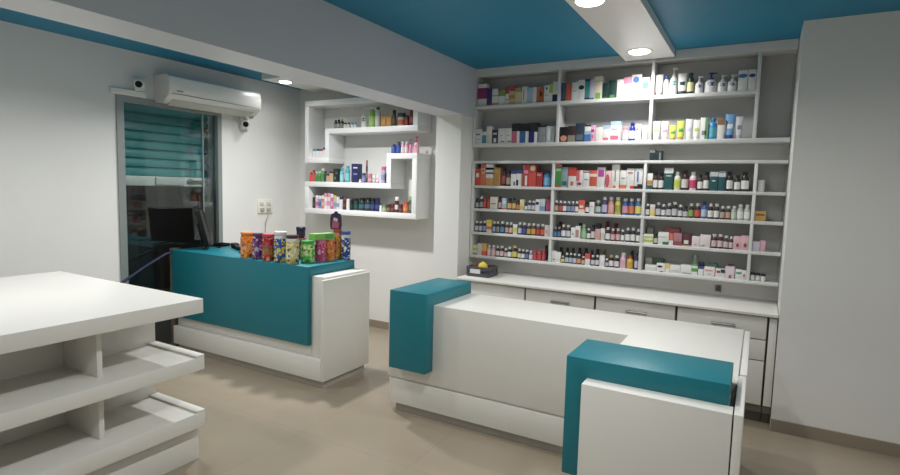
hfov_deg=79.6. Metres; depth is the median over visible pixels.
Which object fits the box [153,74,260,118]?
air conditioner
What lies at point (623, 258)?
medicine bottle
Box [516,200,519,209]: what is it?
medicine bottle
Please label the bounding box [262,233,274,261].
candy jar
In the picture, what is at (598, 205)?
medicine bottle
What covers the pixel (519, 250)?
medicine bottle
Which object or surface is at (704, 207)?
medicine bottle
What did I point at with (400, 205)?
spray can
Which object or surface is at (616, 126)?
carton
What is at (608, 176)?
carton
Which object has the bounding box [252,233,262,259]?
candy jar
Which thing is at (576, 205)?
medicine bottle
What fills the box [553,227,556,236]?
medicine bottle
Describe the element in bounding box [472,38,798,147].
shelf unit
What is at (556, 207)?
medicine bottle
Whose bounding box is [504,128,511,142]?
carton
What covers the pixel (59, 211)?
wall
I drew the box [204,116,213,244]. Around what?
trim
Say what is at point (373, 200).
spray can
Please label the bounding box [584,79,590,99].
carton
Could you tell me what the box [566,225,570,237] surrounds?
medicine bottle
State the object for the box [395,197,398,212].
spray can
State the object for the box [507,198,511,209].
medicine bottle
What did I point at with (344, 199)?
spray can
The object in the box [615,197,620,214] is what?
medicine bottle
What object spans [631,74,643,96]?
carton
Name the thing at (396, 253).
wall
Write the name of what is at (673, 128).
tube
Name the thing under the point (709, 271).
carton
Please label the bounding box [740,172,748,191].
medicine bottle
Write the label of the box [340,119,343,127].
medicine bottle
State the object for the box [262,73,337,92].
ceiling
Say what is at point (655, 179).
medicine bottle
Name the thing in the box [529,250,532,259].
medicine bottle
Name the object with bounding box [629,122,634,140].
medicine bottle
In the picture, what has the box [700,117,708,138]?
carton
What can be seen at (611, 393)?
service counter
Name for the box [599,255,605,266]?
carton
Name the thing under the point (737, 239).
carton
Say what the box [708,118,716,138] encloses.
medicine bottle
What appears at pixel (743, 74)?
carton
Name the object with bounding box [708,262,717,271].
carton
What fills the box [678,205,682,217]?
medicine bottle
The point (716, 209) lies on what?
medicine bottle
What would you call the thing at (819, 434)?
baseboard
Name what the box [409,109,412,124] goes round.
spray can
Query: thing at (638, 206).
medicine bottle
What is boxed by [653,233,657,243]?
medicine bottle
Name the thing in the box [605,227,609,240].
medicine bottle
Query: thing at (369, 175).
spray can
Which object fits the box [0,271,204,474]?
display shelf
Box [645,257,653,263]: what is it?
carton
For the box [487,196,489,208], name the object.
medicine bottle
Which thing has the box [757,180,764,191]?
jar
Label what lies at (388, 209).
spray can
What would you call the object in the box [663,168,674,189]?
carton
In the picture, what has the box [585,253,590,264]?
carton
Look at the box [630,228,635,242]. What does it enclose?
medicine bottle
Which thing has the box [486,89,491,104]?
carton
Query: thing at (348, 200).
spray can
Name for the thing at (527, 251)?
medicine bottle
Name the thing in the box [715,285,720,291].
wall socket
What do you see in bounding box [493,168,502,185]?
carton
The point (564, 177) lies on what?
carton
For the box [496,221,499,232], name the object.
medicine bottle
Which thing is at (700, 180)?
medicine bottle
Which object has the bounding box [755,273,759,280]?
jar
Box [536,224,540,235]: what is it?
medicine bottle
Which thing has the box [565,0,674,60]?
ceiling beam
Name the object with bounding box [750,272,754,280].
jar
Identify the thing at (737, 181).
medicine bottle
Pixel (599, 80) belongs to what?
carton
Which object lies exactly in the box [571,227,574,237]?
carton
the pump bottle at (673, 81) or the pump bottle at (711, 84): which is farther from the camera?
the pump bottle at (673, 81)
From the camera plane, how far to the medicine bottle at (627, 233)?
4.42 m
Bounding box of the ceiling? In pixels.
[0,0,899,89]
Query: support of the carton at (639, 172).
on the shelf unit at (770, 201)
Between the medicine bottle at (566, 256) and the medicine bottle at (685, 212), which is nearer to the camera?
the medicine bottle at (685, 212)
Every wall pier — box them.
[433,115,480,279]
[770,10,899,443]
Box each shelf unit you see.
[469,160,788,286]
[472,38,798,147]
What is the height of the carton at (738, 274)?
0.074 m
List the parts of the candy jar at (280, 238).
lid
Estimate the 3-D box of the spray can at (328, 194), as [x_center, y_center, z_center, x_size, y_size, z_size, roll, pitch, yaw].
[-1.331,-0.404,5.960,0.049,0.174,0.048,4,6,30]
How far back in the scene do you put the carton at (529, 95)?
4.75 m
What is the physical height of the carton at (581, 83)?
0.166 m
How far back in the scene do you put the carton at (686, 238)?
4.20 m
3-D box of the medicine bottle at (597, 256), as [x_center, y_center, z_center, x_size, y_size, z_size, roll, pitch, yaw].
[1.246,0.194,4.566,0.036,0.092,0.035,4,6,30]
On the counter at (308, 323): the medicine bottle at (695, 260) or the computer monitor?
the computer monitor
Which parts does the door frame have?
glass pane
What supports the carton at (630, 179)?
on the shelf unit at (770, 201)
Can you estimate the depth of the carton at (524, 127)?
4.80 m
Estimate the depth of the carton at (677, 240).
4.22 m
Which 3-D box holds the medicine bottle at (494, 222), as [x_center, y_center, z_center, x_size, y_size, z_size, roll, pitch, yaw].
[0.411,-0.097,5.023,0.037,0.105,0.036,4,6,30]
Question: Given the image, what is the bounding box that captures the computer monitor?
[195,209,220,248]
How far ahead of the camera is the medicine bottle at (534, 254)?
4.83 m
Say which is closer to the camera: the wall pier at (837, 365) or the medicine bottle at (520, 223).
the wall pier at (837, 365)
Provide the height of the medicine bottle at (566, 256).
0.090 m
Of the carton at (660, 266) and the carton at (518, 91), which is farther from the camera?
the carton at (518, 91)
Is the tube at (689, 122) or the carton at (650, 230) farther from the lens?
the carton at (650, 230)
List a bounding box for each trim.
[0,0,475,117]
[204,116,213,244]
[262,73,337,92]
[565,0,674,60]
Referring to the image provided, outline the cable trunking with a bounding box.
[109,87,144,97]
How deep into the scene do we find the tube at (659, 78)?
4.23 m
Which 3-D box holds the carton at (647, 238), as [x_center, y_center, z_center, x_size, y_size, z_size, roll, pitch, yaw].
[1.607,0.009,4.365,0.076,0.076,0.068,4,6,30]
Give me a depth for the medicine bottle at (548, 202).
4.73 m
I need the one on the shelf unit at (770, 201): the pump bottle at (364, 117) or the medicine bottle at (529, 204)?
the medicine bottle at (529, 204)
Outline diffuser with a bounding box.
[629,49,649,54]
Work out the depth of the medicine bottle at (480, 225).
5.08 m
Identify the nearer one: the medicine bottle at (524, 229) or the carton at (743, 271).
the carton at (743, 271)
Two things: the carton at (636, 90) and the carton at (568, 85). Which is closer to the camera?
the carton at (636, 90)
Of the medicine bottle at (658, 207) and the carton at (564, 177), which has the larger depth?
the carton at (564, 177)
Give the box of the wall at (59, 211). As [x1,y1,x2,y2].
[0,20,299,281]
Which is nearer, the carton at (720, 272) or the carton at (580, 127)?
the carton at (720, 272)
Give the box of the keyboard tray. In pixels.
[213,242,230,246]
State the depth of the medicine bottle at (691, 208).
4.17 m
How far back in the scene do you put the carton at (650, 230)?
4.41 m
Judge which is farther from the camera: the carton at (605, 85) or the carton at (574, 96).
the carton at (574, 96)
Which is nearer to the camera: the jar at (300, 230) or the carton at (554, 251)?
the jar at (300, 230)
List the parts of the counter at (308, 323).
stepped panel, panel, teal wrap panel, stepped panel, panel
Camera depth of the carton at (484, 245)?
5.07 m
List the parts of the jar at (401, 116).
lid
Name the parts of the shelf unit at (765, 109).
panel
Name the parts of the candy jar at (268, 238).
lid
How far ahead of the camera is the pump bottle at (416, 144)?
5.33 m
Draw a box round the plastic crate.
[466,264,497,277]
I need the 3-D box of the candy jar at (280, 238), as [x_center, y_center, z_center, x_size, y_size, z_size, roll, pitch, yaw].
[-1.351,0.075,4.307,0.103,0.246,0.104,4,6,30]
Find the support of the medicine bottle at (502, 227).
on the shelf unit at (770, 201)
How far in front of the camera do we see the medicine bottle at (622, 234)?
4.44 m
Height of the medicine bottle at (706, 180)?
0.143 m
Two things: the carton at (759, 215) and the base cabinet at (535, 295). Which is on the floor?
the base cabinet at (535, 295)
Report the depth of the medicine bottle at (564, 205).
4.66 m
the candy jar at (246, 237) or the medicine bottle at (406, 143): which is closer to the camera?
the candy jar at (246, 237)
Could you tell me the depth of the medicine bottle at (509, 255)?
4.95 m
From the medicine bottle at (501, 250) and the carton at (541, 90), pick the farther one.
the medicine bottle at (501, 250)
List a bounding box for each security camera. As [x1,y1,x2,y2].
[133,76,145,91]
[240,117,249,129]
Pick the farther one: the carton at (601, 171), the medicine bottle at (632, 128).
the carton at (601, 171)
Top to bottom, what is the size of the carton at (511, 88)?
0.161 m
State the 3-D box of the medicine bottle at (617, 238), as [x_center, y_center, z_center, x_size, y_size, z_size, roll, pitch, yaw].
[1.389,-0.022,4.468,0.038,0.107,0.037,4,6,30]
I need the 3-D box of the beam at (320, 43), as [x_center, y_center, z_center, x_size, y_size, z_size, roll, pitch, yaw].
[-1.312,-1.151,2.572,0.282,0.440,6.100,4,6,30]
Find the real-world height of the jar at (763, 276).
0.056 m
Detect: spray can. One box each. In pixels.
[315,195,318,207]
[318,196,320,207]
[321,195,323,208]
[324,193,326,208]
[327,193,330,208]
[330,194,333,208]
[333,195,336,208]
[336,197,339,208]
[339,196,342,209]
[343,198,346,209]
[346,199,349,209]
[350,198,353,209]
[354,198,358,209]
[359,198,364,210]
[362,173,365,182]
[365,197,370,210]
[366,160,367,182]
[368,173,372,182]
[371,198,375,210]
[375,198,379,211]
[381,166,386,182]
[386,204,390,211]
[391,203,394,211]
[392,110,395,125]
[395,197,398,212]
[399,204,402,212]
[403,201,408,212]
[404,115,408,124]
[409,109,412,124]
[409,196,411,212]
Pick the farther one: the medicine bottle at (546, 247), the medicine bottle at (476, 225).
the medicine bottle at (476, 225)
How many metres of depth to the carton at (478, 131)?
5.02 m
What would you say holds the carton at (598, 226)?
on the shelf unit at (770, 201)
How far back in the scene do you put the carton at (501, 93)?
4.88 m
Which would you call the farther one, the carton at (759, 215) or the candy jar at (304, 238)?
the candy jar at (304, 238)
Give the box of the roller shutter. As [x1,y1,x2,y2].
[124,103,208,186]
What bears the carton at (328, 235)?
on the candy jar at (330, 245)
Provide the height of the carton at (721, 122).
0.147 m
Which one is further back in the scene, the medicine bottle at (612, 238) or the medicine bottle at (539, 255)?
the medicine bottle at (539, 255)
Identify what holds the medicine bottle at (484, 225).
on the shelf unit at (770, 201)
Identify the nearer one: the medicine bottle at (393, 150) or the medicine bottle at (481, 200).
the medicine bottle at (481, 200)
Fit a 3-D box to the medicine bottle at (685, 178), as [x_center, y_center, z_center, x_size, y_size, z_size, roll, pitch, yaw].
[1.826,-0.445,4.194,0.053,0.153,0.051,4,6,30]
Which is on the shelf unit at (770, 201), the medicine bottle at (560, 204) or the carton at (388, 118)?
the medicine bottle at (560, 204)
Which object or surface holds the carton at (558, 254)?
on the shelf unit at (770, 201)
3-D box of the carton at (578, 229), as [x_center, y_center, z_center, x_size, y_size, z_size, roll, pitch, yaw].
[1.101,-0.045,4.634,0.043,0.108,0.040,4,6,30]
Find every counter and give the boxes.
[172,246,369,387]
[388,278,749,474]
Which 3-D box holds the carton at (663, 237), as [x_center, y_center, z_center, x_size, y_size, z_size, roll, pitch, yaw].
[1.707,0.005,4.308,0.078,0.099,0.072,4,6,30]
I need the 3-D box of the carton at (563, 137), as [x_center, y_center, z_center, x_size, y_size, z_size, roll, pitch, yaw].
[0.988,-0.883,4.650,0.072,0.129,0.066,4,6,30]
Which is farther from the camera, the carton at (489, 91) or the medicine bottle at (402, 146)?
the medicine bottle at (402, 146)
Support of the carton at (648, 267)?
on the shelf unit at (770, 201)
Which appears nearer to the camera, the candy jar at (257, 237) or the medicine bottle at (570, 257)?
the candy jar at (257, 237)
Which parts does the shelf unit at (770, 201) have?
panel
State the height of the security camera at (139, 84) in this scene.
0.120 m
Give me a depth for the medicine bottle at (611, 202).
4.47 m
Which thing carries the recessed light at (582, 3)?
attached to the ceiling beam at (625, 25)
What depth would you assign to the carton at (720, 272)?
4.09 m
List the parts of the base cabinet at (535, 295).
handle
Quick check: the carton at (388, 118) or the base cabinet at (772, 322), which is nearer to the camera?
the base cabinet at (772, 322)
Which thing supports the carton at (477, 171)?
on the shelf unit at (770, 201)
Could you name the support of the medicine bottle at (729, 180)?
on the shelf unit at (770, 201)
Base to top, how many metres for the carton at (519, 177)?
0.147 m
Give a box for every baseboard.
[369,319,388,329]
[770,418,899,457]
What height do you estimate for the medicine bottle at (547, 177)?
0.147 m
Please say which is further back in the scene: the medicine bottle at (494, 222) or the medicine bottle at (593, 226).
the medicine bottle at (494, 222)
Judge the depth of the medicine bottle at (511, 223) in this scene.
4.93 m
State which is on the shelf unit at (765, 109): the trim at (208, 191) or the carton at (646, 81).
the carton at (646, 81)
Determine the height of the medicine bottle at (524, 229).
0.109 m
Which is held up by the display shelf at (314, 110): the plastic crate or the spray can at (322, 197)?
the spray can at (322, 197)
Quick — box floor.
[155,287,899,474]
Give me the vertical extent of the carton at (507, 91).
0.127 m
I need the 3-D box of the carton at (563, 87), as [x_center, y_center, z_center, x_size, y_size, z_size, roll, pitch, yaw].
[0.976,-1.240,4.615,0.043,0.153,0.039,4,6,30]
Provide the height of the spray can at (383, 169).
0.171 m
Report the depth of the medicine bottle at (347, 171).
5.79 m
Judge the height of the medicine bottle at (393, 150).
0.095 m
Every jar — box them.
[240,232,252,257]
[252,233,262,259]
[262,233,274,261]
[274,231,286,262]
[286,234,298,263]
[296,226,305,237]
[298,237,305,258]
[301,240,314,262]
[315,240,325,261]
[325,239,334,260]
[333,229,341,259]
[341,231,350,259]
[397,113,405,125]
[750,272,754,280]
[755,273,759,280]
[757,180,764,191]
[760,274,765,281]
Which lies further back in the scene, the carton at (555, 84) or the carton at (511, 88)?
the carton at (511, 88)
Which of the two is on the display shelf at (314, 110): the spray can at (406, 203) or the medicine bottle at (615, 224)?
the spray can at (406, 203)
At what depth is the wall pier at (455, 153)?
4.96 m
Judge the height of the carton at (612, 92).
0.143 m
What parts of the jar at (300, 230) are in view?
lid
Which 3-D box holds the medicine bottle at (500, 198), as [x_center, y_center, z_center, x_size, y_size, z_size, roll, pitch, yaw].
[0.463,-0.319,4.976,0.037,0.115,0.036,4,6,30]
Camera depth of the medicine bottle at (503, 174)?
4.93 m
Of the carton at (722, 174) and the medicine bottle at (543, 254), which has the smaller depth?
the carton at (722, 174)
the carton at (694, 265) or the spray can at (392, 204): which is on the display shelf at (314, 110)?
the spray can at (392, 204)
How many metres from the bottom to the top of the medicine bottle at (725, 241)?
0.101 m
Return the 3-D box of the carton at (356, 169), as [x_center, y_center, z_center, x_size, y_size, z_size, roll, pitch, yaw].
[-0.994,-0.685,5.759,0.090,0.198,0.072,4,6,30]
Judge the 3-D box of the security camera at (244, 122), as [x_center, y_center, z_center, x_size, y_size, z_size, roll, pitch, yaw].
[-2.126,-1.184,5.609,0.096,0.120,0.161,-1,6,-28]
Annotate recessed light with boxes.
[278,80,292,83]
[573,0,606,6]
[627,48,652,54]
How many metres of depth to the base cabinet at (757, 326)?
3.70 m
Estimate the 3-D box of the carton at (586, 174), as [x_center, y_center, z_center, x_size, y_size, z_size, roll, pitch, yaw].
[1.159,-0.492,4.573,0.055,0.143,0.050,4,6,30]
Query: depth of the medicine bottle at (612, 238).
4.47 m
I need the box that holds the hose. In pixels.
[120,252,171,282]
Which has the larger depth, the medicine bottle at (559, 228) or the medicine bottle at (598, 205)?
the medicine bottle at (559, 228)
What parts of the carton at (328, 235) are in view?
printed panel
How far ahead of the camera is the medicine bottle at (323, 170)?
5.96 m
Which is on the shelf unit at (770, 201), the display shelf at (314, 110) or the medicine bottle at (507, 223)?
the medicine bottle at (507, 223)
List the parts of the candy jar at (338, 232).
lid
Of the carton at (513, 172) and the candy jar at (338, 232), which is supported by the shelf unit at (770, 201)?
the carton at (513, 172)
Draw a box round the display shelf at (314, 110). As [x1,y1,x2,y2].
[305,97,430,219]
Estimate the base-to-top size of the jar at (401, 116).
0.132 m
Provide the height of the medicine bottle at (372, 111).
0.210 m
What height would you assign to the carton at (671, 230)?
0.129 m
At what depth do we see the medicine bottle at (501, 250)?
4.99 m
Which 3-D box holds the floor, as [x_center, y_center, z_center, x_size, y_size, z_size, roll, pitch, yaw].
[-1.230,1.246,3.619,9.270,0.100,7.920,4,6,30]
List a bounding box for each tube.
[653,121,660,139]
[656,74,663,94]
[661,121,668,139]
[670,125,676,139]
[677,121,684,139]
[678,73,687,93]
[686,119,692,139]
[693,120,700,138]
[725,114,735,138]
[736,116,743,138]
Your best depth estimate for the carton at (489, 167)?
4.99 m
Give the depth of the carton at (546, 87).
4.67 m
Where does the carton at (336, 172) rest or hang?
on the display shelf at (314, 110)
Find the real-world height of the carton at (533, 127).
0.174 m
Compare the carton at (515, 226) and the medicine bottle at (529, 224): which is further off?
the carton at (515, 226)
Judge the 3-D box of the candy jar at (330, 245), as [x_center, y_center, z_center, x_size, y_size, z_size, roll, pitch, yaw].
[-0.998,0.102,4.485,0.081,0.178,0.081,4,6,30]
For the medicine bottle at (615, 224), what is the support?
on the shelf unit at (770, 201)
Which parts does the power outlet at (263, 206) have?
plate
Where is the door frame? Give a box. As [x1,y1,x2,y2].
[115,94,222,344]
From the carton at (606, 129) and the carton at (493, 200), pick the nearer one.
the carton at (606, 129)
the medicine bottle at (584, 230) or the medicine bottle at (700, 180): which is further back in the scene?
the medicine bottle at (584, 230)
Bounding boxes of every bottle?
[312,170,315,181]
[318,171,320,181]
[321,169,324,181]
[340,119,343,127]
[340,168,343,181]
[345,166,349,181]
[361,108,366,126]
[369,107,375,126]
[375,107,380,126]
[391,144,395,152]
[396,142,400,152]
[401,142,404,152]
[405,142,408,152]
[409,139,412,152]
[414,136,418,152]
[475,198,479,207]
[475,221,478,231]
[479,221,482,231]
[480,196,483,207]
[483,196,486,208]
[483,221,486,231]
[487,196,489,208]
[487,245,490,255]
[491,245,495,255]
[492,221,495,232]
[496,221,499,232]
[496,246,499,256]
[498,197,501,208]
[500,221,504,232]
[500,246,503,256]
[501,168,506,185]
[505,222,508,233]
[506,171,510,185]
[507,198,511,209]
[507,247,511,257]
[509,222,512,233]
[512,198,515,209]
[512,246,517,257]
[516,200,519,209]
[517,249,521,258]
[518,222,521,234]
[521,249,524,258]
[522,223,526,234]
[525,250,528,259]
[527,223,530,234]
[528,201,531,210]
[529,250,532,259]
[531,223,535,235]
[533,250,536,259]
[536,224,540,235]
[537,249,541,260]
[540,224,544,235]
[542,249,545,260]
[543,170,550,186]
[545,246,548,259]
[546,197,550,210]
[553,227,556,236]
[554,200,558,211]
[557,227,560,236]
[558,201,562,211]
[561,224,565,237]
[562,201,566,211]
[565,253,568,262]
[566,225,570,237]
[567,201,570,211]
[569,253,572,263]
[571,201,574,212]
[573,253,576,263]
[575,201,577,212]
[577,254,580,263]
[581,224,586,238]
[581,256,584,264]
[585,202,588,212]
[587,228,590,238]
[591,225,594,239]
[591,255,594,265]
[595,200,600,213]
[595,255,598,265]
[601,197,607,213]
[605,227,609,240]
[608,197,613,213]
[609,255,613,266]
[610,228,614,240]
[614,223,617,236]
[614,255,618,267]
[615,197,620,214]
[615,228,619,240]
[620,253,625,268]
[621,229,624,241]
[622,127,628,140]
[622,198,627,214]
[625,228,629,241]
[626,255,633,268]
[628,198,634,214]
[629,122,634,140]
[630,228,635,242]
[634,253,637,269]
[635,198,641,215]
[636,229,639,242]
[645,204,649,215]
[653,172,657,188]
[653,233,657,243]
[655,202,660,216]
[658,173,663,189]
[661,204,665,216]
[663,76,668,94]
[666,203,671,216]
[669,68,677,94]
[672,202,677,216]
[674,172,680,189]
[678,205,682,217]
[681,170,688,189]
[683,206,687,217]
[687,73,693,93]
[688,203,693,217]
[689,172,696,189]
[692,255,697,262]
[694,203,700,217]
[695,76,702,92]
[697,175,702,190]
[701,202,706,218]
[703,172,709,190]
[704,72,716,92]
[707,204,712,218]
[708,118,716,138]
[711,234,716,247]
[713,204,719,218]
[717,75,726,91]
[717,234,722,248]
[720,206,724,218]
[723,235,728,248]
[725,172,732,190]
[725,206,730,219]
[727,75,736,90]
[728,236,732,248]
[731,206,736,219]
[734,174,740,190]
[736,204,743,219]
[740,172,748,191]
[743,205,749,220]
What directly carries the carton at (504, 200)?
on the shelf unit at (770, 201)
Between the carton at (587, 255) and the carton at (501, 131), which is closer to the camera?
the carton at (587, 255)
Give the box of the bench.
[127,212,138,285]
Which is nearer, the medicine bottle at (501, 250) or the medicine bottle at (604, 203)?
the medicine bottle at (604, 203)
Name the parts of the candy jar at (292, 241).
lid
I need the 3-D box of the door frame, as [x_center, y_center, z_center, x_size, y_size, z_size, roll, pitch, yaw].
[-2.599,-0.108,5.076,0.075,2.260,1.020,4,6,30]
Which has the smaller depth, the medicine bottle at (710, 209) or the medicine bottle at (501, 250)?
the medicine bottle at (710, 209)
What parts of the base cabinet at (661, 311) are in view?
handle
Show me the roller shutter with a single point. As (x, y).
(163, 146)
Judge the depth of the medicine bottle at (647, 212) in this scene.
4.33 m
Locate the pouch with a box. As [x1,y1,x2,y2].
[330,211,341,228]
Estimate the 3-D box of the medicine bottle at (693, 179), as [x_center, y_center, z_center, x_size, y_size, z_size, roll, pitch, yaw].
[1.875,-0.435,4.167,0.053,0.142,0.051,4,6,30]
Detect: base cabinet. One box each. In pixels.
[461,280,525,299]
[526,288,595,309]
[595,296,676,320]
[676,306,767,420]
[761,317,777,422]
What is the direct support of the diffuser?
attached to the recessed light at (636, 51)
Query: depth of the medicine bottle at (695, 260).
4.25 m
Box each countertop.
[436,293,743,391]
[456,271,778,317]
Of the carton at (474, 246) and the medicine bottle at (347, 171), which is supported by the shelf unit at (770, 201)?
the carton at (474, 246)
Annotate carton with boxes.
[309,232,334,240]
[329,172,332,181]
[333,169,340,181]
[351,164,361,182]
[381,115,385,125]
[386,115,391,125]
[473,245,476,254]
[475,169,480,184]
[476,129,484,143]
[477,84,489,105]
[477,243,481,254]
[480,164,485,185]
[482,131,486,143]
[482,243,487,255]
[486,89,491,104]
[486,164,495,185]
[486,220,493,232]
[487,126,493,142]
[490,197,498,208]
[492,89,500,104]
[492,130,497,142]
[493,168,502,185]
[498,90,505,104]
[498,128,504,142]
[501,198,507,208]
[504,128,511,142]
[505,90,508,103]
[509,86,516,103]
[511,123,520,142]
[511,170,516,185]
[513,224,518,233]
[515,87,521,103]
[516,170,522,185]
[520,123,528,142]
[520,199,524,209]
[521,86,528,102]
[522,165,528,186]
[527,88,532,102]
[528,165,538,186]
[529,123,540,142]
[532,87,538,102]
[535,199,539,210]
[536,172,543,186]
[538,88,543,101]
[538,125,546,141]
[540,199,546,210]
[544,85,549,101]
[544,225,549,236]
[546,126,555,141]
[549,83,552,101]
[551,250,556,261]
[552,81,557,100]
[555,164,563,186]
[556,252,561,262]
[559,127,567,141]
[561,83,565,100]
[561,167,568,186]
[566,83,571,100]
[568,126,575,141]
[568,168,578,187]
[571,82,577,99]
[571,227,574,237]
[575,123,586,141]
[575,226,581,238]
[576,170,583,187]
[578,80,584,99]
[578,200,585,212]
[583,171,589,187]
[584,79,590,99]
[584,125,590,141]
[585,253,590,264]
[589,80,594,98]
[589,170,596,187]
[589,200,595,213]
[590,125,595,140]
[594,76,604,98]
[595,127,602,140]
[595,223,601,239]
[597,167,606,187]
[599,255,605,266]
[600,228,605,239]
[602,83,608,98]
[602,125,610,140]
[605,171,611,187]
[608,80,616,97]
[610,121,622,140]
[611,164,620,188]
[616,79,623,97]
[619,170,626,188]
[623,77,631,96]
[626,168,634,188]
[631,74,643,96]
[634,168,643,188]
[635,124,641,140]
[641,77,650,95]
[642,125,647,139]
[643,233,654,243]
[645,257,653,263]
[645,264,656,271]
[647,173,653,188]
[647,227,653,233]
[649,149,655,159]
[650,204,655,215]
[653,258,664,263]
[655,151,662,159]
[656,262,665,271]
[658,231,669,244]
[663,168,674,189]
[664,228,680,232]
[665,263,669,272]
[669,233,673,244]
[670,264,680,273]
[673,233,682,245]
[680,264,691,274]
[682,233,691,246]
[691,236,699,246]
[691,263,697,274]
[698,266,703,275]
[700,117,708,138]
[700,234,710,247]
[704,266,715,276]
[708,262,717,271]
[709,172,718,190]
[715,268,724,277]
[717,119,724,138]
[718,171,725,190]
[725,265,734,278]
[733,236,740,249]
[735,269,741,279]
[737,70,748,90]
[740,235,748,250]
[742,270,745,279]
[748,69,756,89]
[752,241,759,250]
[754,211,765,220]
[760,240,765,251]
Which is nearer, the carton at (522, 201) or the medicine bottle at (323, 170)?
the carton at (522, 201)
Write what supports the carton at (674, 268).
on the shelf unit at (770, 201)
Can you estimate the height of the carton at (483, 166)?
0.197 m
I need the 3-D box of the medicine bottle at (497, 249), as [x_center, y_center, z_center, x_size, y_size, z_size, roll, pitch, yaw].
[0.443,0.127,5.021,0.036,0.100,0.035,4,6,30]
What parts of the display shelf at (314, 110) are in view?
panel, panel, panel, panel, panel, panel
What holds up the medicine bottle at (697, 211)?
on the shelf unit at (770, 201)
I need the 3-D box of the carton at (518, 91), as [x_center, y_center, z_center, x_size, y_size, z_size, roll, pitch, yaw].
[0.620,-1.262,4.828,0.062,0.141,0.056,4,6,30]
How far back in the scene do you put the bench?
5.75 m
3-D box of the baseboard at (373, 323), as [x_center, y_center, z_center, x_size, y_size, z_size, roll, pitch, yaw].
[-0.903,0.946,6.013,2.118,0.080,0.012,4,6,30]
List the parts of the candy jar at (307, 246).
lid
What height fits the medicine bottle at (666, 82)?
0.149 m
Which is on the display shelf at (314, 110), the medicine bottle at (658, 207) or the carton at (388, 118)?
the carton at (388, 118)
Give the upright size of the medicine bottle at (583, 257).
0.072 m
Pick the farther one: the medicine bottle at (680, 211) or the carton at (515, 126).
the carton at (515, 126)
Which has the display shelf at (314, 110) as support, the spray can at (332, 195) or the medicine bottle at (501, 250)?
the spray can at (332, 195)
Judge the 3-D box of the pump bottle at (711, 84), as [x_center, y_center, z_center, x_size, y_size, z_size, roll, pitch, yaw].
[1.962,-1.162,4.064,0.082,0.151,0.058,4,6,30]
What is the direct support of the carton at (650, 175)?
on the shelf unit at (770, 201)
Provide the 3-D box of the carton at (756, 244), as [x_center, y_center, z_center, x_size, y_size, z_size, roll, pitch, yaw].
[2.256,0.063,3.983,0.047,0.071,0.042,4,6,30]
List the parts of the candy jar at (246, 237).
lid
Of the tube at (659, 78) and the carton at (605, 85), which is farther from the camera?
the carton at (605, 85)
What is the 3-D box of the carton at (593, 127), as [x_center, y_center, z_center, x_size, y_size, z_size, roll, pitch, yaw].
[1.197,-0.868,4.512,0.034,0.135,0.032,4,6,30]
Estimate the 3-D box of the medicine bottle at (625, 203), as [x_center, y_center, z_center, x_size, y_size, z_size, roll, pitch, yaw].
[1.438,-0.253,4.430,0.050,0.134,0.048,4,6,30]
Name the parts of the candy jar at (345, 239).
lid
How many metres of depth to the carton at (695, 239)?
4.16 m
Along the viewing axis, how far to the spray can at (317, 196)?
6.03 m
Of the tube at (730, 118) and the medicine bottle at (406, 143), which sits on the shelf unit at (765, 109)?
the tube at (730, 118)
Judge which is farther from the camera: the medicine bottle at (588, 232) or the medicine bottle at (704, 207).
the medicine bottle at (588, 232)
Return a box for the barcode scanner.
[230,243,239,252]
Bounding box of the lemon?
[478,261,487,271]
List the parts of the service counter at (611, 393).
panel, panel, door, door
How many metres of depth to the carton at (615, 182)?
4.43 m
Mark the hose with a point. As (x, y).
(166, 253)
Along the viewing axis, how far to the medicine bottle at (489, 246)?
5.05 m
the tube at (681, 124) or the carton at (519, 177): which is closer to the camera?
the tube at (681, 124)
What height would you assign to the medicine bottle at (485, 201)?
0.113 m
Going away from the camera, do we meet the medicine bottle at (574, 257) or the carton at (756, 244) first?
the carton at (756, 244)
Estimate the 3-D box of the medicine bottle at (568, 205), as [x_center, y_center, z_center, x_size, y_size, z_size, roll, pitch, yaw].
[1.025,-0.266,4.658,0.036,0.097,0.035,4,6,30]
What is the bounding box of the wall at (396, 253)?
[300,50,797,321]
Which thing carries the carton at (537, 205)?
on the shelf unit at (770, 201)
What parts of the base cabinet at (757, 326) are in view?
drawer, handle, drawer, drawer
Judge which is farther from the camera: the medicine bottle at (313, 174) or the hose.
the medicine bottle at (313, 174)
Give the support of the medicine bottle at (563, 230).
on the shelf unit at (770, 201)
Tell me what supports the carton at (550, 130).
on the shelf unit at (765, 109)
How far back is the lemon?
4.86 m
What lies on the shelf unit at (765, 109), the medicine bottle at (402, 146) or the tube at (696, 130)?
the tube at (696, 130)
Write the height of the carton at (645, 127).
0.119 m
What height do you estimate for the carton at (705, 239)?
0.098 m
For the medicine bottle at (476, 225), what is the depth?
5.10 m
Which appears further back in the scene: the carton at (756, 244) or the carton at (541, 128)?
the carton at (541, 128)
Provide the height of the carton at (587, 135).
0.137 m
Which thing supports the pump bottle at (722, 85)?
on the shelf unit at (765, 109)
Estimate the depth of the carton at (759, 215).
3.94 m

